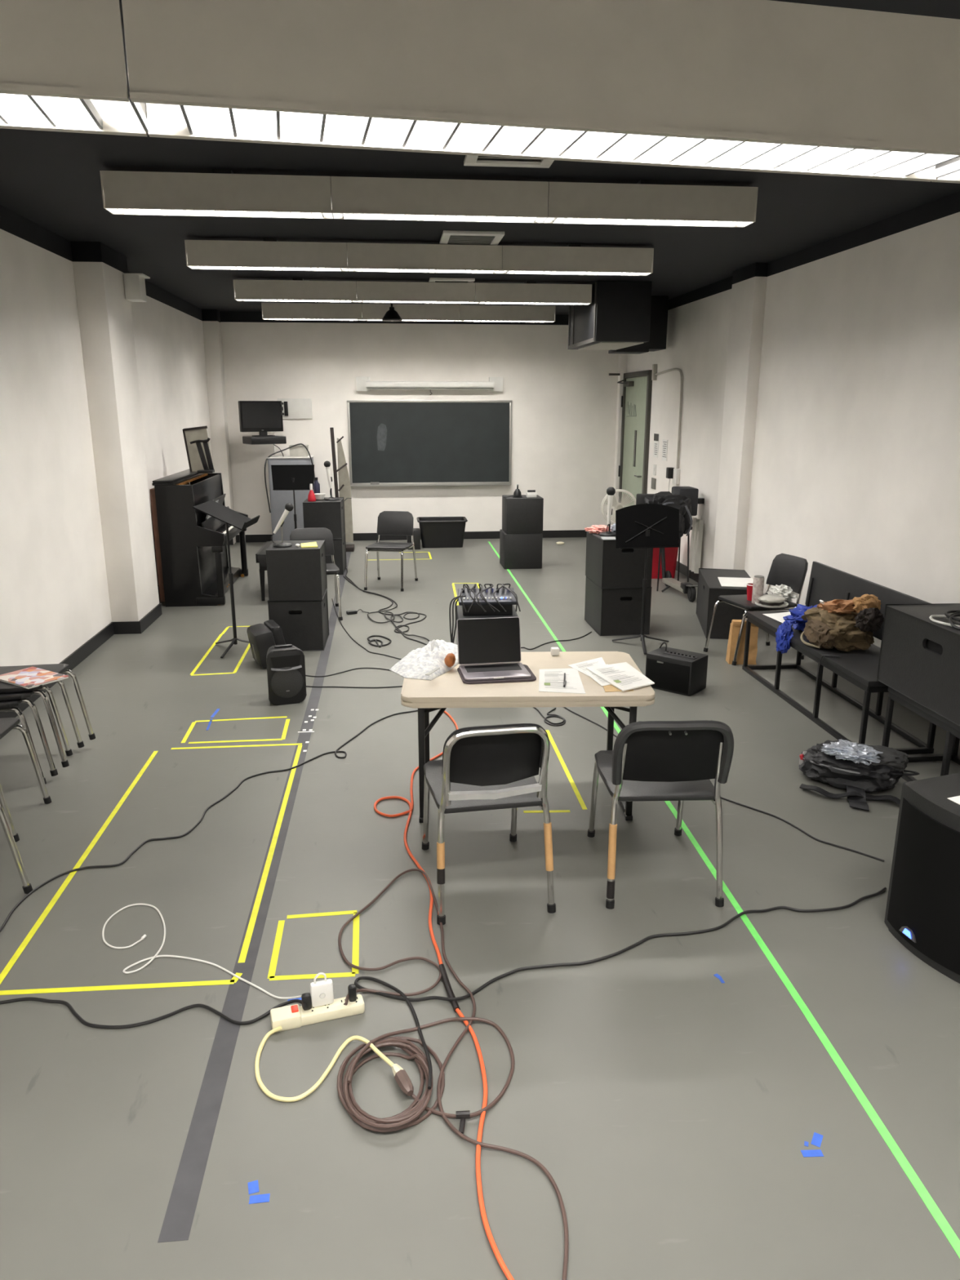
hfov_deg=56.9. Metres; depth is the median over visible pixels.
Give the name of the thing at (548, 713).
cable
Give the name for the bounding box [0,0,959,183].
ceiling light
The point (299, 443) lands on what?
lead
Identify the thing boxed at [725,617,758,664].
paper bag
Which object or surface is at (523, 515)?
box
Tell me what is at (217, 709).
tape
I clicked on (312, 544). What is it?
sticky note pad
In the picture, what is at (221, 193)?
ceiling light
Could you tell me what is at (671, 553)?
recycling bin
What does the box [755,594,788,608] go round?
plate
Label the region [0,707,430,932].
cable
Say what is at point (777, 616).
sheet
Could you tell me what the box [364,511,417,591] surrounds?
chair
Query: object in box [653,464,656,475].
switch plate
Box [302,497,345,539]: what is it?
box
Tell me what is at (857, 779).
backpack
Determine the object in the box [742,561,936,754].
bench
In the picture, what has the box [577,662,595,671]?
print
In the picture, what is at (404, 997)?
cable
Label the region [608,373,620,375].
sign
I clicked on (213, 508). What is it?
music stand
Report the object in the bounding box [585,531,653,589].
box
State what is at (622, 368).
trim
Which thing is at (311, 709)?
scraps
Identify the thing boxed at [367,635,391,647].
cable
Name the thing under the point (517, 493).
desk microphone
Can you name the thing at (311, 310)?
ceiling light
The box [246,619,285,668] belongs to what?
loudspeaker
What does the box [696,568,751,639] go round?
box
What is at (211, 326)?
column
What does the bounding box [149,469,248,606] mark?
upright piano
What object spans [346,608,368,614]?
adapter
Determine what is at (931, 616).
charging cable
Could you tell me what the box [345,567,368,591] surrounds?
cable
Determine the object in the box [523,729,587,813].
tape outline
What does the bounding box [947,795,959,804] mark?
paper label
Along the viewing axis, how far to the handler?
9.32 m
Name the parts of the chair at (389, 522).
leg, leg, seat, seat frame, backrest, leg, leg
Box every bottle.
[307,484,315,501]
[313,477,319,493]
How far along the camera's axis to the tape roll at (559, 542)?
12.83 m
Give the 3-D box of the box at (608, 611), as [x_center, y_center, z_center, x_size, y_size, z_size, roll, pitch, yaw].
[1.234,-0.321,7.997,0.452,0.432,0.606,-2,15,-7]
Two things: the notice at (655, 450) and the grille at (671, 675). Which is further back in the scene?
the notice at (655, 450)
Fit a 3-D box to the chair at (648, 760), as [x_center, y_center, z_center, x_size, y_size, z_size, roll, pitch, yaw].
[0.735,0.612,3.744,0.477,0.804,0.674,0,15,-2]
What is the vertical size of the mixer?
0.202 m
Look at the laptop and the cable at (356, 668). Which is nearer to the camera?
the laptop
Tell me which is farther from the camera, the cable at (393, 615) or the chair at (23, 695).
the cable at (393, 615)
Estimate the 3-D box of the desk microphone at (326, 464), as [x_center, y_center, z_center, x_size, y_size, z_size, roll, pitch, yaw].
[-1.692,-1.880,10.471,0.322,0.473,0.177,-1,15,-6]
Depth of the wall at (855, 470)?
6.76 m
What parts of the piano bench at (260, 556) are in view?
leg, seat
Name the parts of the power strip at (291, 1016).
cord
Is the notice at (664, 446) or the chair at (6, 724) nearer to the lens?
the chair at (6, 724)
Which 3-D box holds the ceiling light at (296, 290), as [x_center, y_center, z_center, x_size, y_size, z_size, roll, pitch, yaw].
[-0.664,-3.620,9.193,3.676,0.215,0.178,-1,15,-6]
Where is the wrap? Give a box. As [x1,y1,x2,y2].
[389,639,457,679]
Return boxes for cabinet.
[266,455,314,540]
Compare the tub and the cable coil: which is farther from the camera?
the tub
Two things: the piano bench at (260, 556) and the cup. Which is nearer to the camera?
the cup
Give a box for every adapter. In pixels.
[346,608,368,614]
[551,647,559,655]
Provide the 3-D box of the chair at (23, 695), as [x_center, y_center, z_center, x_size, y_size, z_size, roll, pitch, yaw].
[-2.614,0.299,4.827,0.662,0.794,0.477,-1,15,-5]
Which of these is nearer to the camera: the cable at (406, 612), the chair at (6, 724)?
the chair at (6, 724)
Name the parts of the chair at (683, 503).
seat, leg, leg, leg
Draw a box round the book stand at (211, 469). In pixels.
[189,437,214,473]
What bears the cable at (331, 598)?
on the floor
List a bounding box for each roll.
[444,653,455,666]
[555,541,564,544]
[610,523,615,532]
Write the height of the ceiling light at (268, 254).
0.215 m
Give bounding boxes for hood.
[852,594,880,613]
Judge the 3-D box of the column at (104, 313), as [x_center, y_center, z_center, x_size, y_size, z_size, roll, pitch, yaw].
[-3.157,-1.697,7.765,0.230,3.200,0.740,-1,15,-6]
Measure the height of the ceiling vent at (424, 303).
0.024 m
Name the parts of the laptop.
lid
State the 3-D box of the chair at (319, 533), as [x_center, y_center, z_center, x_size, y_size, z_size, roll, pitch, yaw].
[-1.579,-0.633,8.457,0.477,0.794,0.662,-4,15,-13]
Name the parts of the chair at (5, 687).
seat, leg, leg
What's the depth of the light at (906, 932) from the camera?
3.25 m
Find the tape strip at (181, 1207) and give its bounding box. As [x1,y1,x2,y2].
[157,551,351,1242]
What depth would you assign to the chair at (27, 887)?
3.61 m
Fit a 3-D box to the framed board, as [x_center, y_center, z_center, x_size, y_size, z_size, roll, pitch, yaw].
[-3.070,-2.075,9.655,0.305,0.503,0.080,-1,15,-6]
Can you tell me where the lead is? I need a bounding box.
[264,443,315,512]
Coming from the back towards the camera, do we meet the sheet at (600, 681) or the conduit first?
the conduit
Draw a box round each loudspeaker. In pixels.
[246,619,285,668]
[266,644,306,705]
[671,486,704,517]
[884,773,959,983]
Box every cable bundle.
[448,595,466,643]
[944,610,959,630]
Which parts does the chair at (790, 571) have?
leg, seat frame, seat, leg, leg, backrest, leg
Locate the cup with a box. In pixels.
[746,582,752,600]
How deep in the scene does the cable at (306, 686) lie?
6.32 m
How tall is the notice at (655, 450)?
0.300 m
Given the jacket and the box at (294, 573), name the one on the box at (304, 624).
the box at (294, 573)
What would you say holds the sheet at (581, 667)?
on the folding table
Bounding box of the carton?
[288,444,308,457]
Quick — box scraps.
[297,709,318,751]
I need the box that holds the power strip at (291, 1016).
[254,983,403,1102]
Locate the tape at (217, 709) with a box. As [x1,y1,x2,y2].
[205,708,220,730]
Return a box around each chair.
[0,663,95,767]
[0,680,84,776]
[0,685,72,784]
[0,717,51,841]
[0,804,32,893]
[289,527,342,620]
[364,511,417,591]
[422,723,555,924]
[587,720,733,909]
[635,491,692,591]
[703,553,808,665]
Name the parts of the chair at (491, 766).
leg, leg, seat, backrest, frame, leg, leg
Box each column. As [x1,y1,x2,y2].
[70,241,159,622]
[201,309,235,544]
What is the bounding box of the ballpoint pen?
[563,672,566,687]
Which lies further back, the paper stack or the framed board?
the framed board
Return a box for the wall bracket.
[276,398,312,418]
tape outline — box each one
[0,742,302,995]
[181,715,289,743]
[190,626,250,675]
[266,910,359,980]
[382,551,431,559]
[452,582,479,604]
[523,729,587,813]
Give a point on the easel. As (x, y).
(344, 486)
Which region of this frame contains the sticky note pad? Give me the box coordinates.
[300,542,317,547]
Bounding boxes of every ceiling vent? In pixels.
[423,302,461,304]
[428,277,475,282]
[439,230,504,245]
[463,155,554,168]
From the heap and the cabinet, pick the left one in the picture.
the cabinet
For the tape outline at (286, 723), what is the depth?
5.45 m
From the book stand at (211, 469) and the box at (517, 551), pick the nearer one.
the book stand at (211, 469)
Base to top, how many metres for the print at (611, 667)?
0.001 m
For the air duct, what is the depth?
10.58 m
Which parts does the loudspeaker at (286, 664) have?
handle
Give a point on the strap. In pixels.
(823, 655)
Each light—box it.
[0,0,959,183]
[99,168,758,227]
[184,237,653,275]
[233,277,591,305]
[261,302,555,322]
[902,928,911,938]
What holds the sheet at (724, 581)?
on the box at (709, 587)
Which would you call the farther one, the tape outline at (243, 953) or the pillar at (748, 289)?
the pillar at (748, 289)
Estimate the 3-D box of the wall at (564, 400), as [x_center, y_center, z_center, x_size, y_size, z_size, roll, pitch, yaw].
[-0.842,-3.079,12.978,6.330,3.200,0.200,-1,15,-6]
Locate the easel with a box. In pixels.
[329,427,354,551]
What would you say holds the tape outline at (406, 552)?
on the floor
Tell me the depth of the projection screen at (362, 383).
12.60 m
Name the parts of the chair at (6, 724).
leg, seat, leg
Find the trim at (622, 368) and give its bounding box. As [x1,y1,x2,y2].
[612,353,627,522]
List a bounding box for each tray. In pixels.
[351,483,511,486]
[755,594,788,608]
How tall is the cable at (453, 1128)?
0.070 m
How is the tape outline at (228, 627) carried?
on the floor
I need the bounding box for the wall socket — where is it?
[666,466,679,491]
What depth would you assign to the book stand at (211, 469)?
9.47 m
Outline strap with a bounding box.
[814,654,839,703]
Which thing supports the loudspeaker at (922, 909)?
on the floor
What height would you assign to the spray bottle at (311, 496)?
0.200 m
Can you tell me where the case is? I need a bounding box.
[406,528,420,549]
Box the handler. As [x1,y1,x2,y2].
[568,280,652,350]
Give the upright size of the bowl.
0.070 m
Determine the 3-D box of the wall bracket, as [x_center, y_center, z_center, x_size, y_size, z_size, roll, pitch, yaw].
[-2.813,-3.092,12.497,0.362,0.610,0.858,13,20,41]
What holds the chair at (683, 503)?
on the floor
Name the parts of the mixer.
panel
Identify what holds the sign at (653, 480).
attached to the wall at (855, 470)
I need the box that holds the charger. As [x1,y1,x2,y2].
[102,903,333,1007]
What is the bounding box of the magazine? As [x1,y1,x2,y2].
[0,666,68,688]
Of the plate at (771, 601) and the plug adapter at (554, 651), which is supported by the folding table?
the plug adapter at (554, 651)
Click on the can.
(758, 580)
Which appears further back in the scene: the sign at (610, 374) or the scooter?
the sign at (610, 374)
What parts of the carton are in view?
lid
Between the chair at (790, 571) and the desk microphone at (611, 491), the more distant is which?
the desk microphone at (611, 491)
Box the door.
[617,369,652,507]
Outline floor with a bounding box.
[0,537,959,1279]
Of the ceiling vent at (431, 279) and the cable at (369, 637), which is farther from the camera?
the ceiling vent at (431, 279)
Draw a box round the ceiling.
[0,0,959,315]
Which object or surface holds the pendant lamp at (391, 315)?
hanging from the ceiling
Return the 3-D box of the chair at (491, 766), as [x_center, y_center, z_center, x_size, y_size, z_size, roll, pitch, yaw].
[0.011,0.630,3.675,0.477,0.804,0.648,-3,15,-10]
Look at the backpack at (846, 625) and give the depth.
5.54 m
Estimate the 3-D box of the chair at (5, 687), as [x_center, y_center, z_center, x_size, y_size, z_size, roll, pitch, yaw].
[-2.569,0.256,4.873,0.662,0.794,0.477,-1,15,-4]
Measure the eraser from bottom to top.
0.045 m
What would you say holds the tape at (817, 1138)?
on the floor
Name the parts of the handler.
frame, intake panel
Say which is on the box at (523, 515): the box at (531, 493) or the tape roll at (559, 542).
the box at (531, 493)
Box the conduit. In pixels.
[651,364,683,468]
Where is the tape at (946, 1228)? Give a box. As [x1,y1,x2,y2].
[487,541,959,1257]
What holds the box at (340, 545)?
on the floor
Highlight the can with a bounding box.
[751,575,764,604]
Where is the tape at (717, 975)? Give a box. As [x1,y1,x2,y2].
[713,973,724,982]
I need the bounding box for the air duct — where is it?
[608,295,668,353]
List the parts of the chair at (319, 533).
backrest, seat frame, seat, leg, leg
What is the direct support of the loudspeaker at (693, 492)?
attached to the wall at (855, 470)
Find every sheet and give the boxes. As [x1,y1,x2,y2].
[538,668,585,693]
[568,657,605,676]
[583,664,610,686]
[600,536,615,539]
[603,684,633,692]
[688,516,703,573]
[717,577,753,586]
[762,611,791,622]
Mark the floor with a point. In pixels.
(671, 1108)
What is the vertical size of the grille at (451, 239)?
0.020 m
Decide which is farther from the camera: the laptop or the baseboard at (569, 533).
the baseboard at (569, 533)
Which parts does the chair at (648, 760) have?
leg, leg, seat, backrest, leg, leg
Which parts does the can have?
lid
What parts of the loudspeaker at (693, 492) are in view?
wall arm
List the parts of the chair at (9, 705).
seat, leg, leg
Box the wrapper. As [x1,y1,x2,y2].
[766,583,797,601]
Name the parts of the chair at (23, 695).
seat, leg, leg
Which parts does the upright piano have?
frame, lid, panel, panel, panel, leg, panel, rail, leg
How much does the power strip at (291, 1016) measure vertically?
0.091 m
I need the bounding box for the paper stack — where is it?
[586,662,654,691]
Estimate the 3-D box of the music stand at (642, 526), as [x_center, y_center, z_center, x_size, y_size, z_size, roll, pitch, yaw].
[1.348,-0.505,7.192,0.528,1.178,0.417,1,15,4]
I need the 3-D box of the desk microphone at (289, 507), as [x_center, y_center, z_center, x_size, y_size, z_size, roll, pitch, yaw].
[-1.546,-0.922,7.163,0.290,0.375,0.154,-1,15,-6]
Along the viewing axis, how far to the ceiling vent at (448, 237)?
6.76 m
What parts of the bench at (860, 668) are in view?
leg, leg, leg, post, seat, seat rail, leg, leg, floor rail, post, leg, backrest, leg, leg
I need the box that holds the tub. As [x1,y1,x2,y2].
[416,516,467,547]
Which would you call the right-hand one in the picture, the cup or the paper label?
the paper label
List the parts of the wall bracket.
arm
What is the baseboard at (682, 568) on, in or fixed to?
attached to the wall at (855, 470)
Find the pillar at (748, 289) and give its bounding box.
[712,262,768,569]
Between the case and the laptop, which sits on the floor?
the case
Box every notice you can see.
[653,433,659,457]
[662,439,667,461]
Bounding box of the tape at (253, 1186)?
[247,1180,270,1204]
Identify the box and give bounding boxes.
[122,273,150,302]
[266,539,327,601]
[267,589,328,651]
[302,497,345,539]
[325,533,346,574]
[499,529,542,568]
[502,494,543,533]
[526,489,537,497]
[584,576,652,635]
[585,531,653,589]
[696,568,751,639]
[876,603,959,726]
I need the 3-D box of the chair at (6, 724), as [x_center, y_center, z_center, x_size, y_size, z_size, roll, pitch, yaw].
[-2.483,0.505,4.167,0.662,0.794,0.477,-1,15,-6]
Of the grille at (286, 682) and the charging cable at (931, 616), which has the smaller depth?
the charging cable at (931, 616)
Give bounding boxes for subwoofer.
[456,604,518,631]
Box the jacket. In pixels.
[775,604,817,653]
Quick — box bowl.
[314,493,325,500]
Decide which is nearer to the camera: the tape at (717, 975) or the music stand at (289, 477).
the tape at (717, 975)
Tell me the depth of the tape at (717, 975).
3.12 m
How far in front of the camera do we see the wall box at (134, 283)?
7.63 m
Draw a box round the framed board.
[182,426,213,471]
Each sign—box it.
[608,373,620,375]
[650,477,656,489]
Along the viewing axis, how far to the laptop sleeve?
4.27 m
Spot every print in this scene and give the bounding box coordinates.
[544,671,573,688]
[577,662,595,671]
[598,666,641,685]
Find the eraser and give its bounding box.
[370,481,379,484]
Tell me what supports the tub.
on the floor
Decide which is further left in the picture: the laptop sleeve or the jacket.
the laptop sleeve
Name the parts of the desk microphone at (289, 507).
stem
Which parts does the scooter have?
stem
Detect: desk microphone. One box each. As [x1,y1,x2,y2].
[271,502,300,547]
[324,460,351,501]
[503,484,522,497]
[599,486,615,536]
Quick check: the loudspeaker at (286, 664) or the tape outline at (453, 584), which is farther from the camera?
the tape outline at (453, 584)
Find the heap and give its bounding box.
[584,524,608,533]
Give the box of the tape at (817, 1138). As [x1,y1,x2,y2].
[800,1132,823,1156]
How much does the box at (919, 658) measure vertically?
0.442 m
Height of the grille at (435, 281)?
0.020 m
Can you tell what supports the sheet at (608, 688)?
on the folding table
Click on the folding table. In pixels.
(447, 690)
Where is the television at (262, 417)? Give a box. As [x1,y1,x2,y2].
[238,400,283,436]
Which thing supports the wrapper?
on the chair at (790, 571)
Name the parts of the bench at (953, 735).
leg, seat, seat rail, floor rail, leg, leg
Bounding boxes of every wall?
[0,204,213,666]
[219,311,618,534]
[626,191,959,648]
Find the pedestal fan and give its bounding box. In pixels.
[600,488,635,524]
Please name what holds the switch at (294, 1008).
attached to the power strip at (291, 1016)
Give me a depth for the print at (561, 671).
4.25 m
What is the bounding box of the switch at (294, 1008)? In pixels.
[290,1004,298,1013]
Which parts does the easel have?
post, panel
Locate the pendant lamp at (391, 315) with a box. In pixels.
[382,302,402,321]
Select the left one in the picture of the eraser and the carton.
the carton
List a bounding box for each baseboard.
[0,585,162,718]
[229,529,586,545]
[675,560,698,582]
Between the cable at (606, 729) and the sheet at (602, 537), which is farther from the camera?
the sheet at (602, 537)
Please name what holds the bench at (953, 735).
on the floor
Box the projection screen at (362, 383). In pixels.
[355,376,502,395]
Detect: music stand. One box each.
[192,500,259,657]
[271,464,314,528]
[612,503,679,654]
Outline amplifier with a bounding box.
[645,641,707,696]
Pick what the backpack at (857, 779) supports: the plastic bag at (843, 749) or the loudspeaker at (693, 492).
the plastic bag at (843, 749)
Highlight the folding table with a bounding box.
[400,651,655,822]
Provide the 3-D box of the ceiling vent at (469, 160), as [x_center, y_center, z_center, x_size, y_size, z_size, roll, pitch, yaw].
[0.175,-2.451,4.412,0.460,0.024,0.640,-1,15,-6]
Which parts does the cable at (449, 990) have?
cord, cord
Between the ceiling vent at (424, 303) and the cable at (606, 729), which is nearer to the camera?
the cable at (606, 729)
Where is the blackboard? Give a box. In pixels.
[346,400,511,486]
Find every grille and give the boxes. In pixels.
[271,666,303,697]
[435,280,467,282]
[447,235,495,244]
[476,155,542,162]
[646,657,689,693]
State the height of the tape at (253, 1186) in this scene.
0.001 m
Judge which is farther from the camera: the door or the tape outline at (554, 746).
the door
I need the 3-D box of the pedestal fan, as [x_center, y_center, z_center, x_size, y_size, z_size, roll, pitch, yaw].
[1.813,-1.520,11.591,0.400,0.897,0.400,14,20,43]
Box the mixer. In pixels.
[457,583,520,615]
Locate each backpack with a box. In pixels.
[798,740,919,811]
[800,594,884,651]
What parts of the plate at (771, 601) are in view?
lid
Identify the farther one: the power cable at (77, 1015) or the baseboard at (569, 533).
the baseboard at (569, 533)
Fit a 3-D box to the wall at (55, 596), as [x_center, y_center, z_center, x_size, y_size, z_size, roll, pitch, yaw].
[-3.077,-0.953,4.960,0.200,3.200,15.850,-1,15,-6]
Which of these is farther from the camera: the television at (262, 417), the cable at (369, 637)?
the television at (262, 417)
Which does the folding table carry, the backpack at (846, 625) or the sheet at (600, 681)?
the sheet at (600, 681)
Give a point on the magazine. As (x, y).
(29, 677)
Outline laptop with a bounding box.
[456,616,531,680]
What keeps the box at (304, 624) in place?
on the floor
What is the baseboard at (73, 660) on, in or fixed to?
attached to the wall at (55, 596)
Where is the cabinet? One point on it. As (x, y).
(278, 499)
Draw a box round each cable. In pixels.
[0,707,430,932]
[0,996,306,1029]
[305,667,391,676]
[306,685,402,688]
[331,598,401,659]
[337,868,568,1279]
[343,576,426,644]
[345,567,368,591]
[354,887,886,1088]
[363,591,431,641]
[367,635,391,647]
[373,708,514,1279]
[520,631,591,649]
[533,706,565,725]
[564,706,884,862]
[928,614,959,626]
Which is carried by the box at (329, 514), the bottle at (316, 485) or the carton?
the bottle at (316, 485)
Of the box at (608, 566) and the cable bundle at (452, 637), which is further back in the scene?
the box at (608, 566)
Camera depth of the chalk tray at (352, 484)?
13.00 m
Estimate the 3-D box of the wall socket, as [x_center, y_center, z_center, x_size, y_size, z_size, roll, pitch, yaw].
[2.337,-1.866,10.773,0.100,0.445,0.255,-1,15,-6]
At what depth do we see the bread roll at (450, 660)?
4.44 m
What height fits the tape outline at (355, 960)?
0.001 m
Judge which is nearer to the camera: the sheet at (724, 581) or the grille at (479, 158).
the grille at (479, 158)
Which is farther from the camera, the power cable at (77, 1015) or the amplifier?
the amplifier
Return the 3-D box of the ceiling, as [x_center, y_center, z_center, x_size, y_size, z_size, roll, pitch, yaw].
[-0.028,-2.628,4.838,6.330,0.100,16.250,-1,15,-6]
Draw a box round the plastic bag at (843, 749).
[821,738,882,765]
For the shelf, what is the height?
0.100 m
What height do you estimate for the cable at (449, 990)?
0.022 m
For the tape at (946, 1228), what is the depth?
2.75 m
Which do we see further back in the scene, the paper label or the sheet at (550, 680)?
the sheet at (550, 680)
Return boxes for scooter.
[661,547,697,602]
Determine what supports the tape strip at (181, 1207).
on the floor
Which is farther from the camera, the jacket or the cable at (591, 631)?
the cable at (591, 631)
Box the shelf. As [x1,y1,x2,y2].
[242,435,286,444]
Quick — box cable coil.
[337,1017,515,1133]
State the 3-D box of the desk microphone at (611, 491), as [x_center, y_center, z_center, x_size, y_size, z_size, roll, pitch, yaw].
[1.209,-1.105,7.759,0.322,0.474,0.177,-1,15,-6]
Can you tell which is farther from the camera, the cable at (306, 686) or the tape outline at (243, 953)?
the cable at (306, 686)
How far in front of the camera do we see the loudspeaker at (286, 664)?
5.91 m
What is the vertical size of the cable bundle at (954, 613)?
0.143 m
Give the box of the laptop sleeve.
[457,664,536,684]
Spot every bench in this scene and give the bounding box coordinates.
[255,540,274,600]
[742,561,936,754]
[881,686,959,782]
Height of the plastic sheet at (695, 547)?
0.600 m
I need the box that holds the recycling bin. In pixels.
[651,546,678,578]
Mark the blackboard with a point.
(392, 442)
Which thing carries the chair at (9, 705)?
on the floor
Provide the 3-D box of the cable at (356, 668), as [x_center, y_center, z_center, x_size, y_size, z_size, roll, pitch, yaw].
[-0.912,0.241,6.682,0.864,0.009,0.210,-1,15,-6]

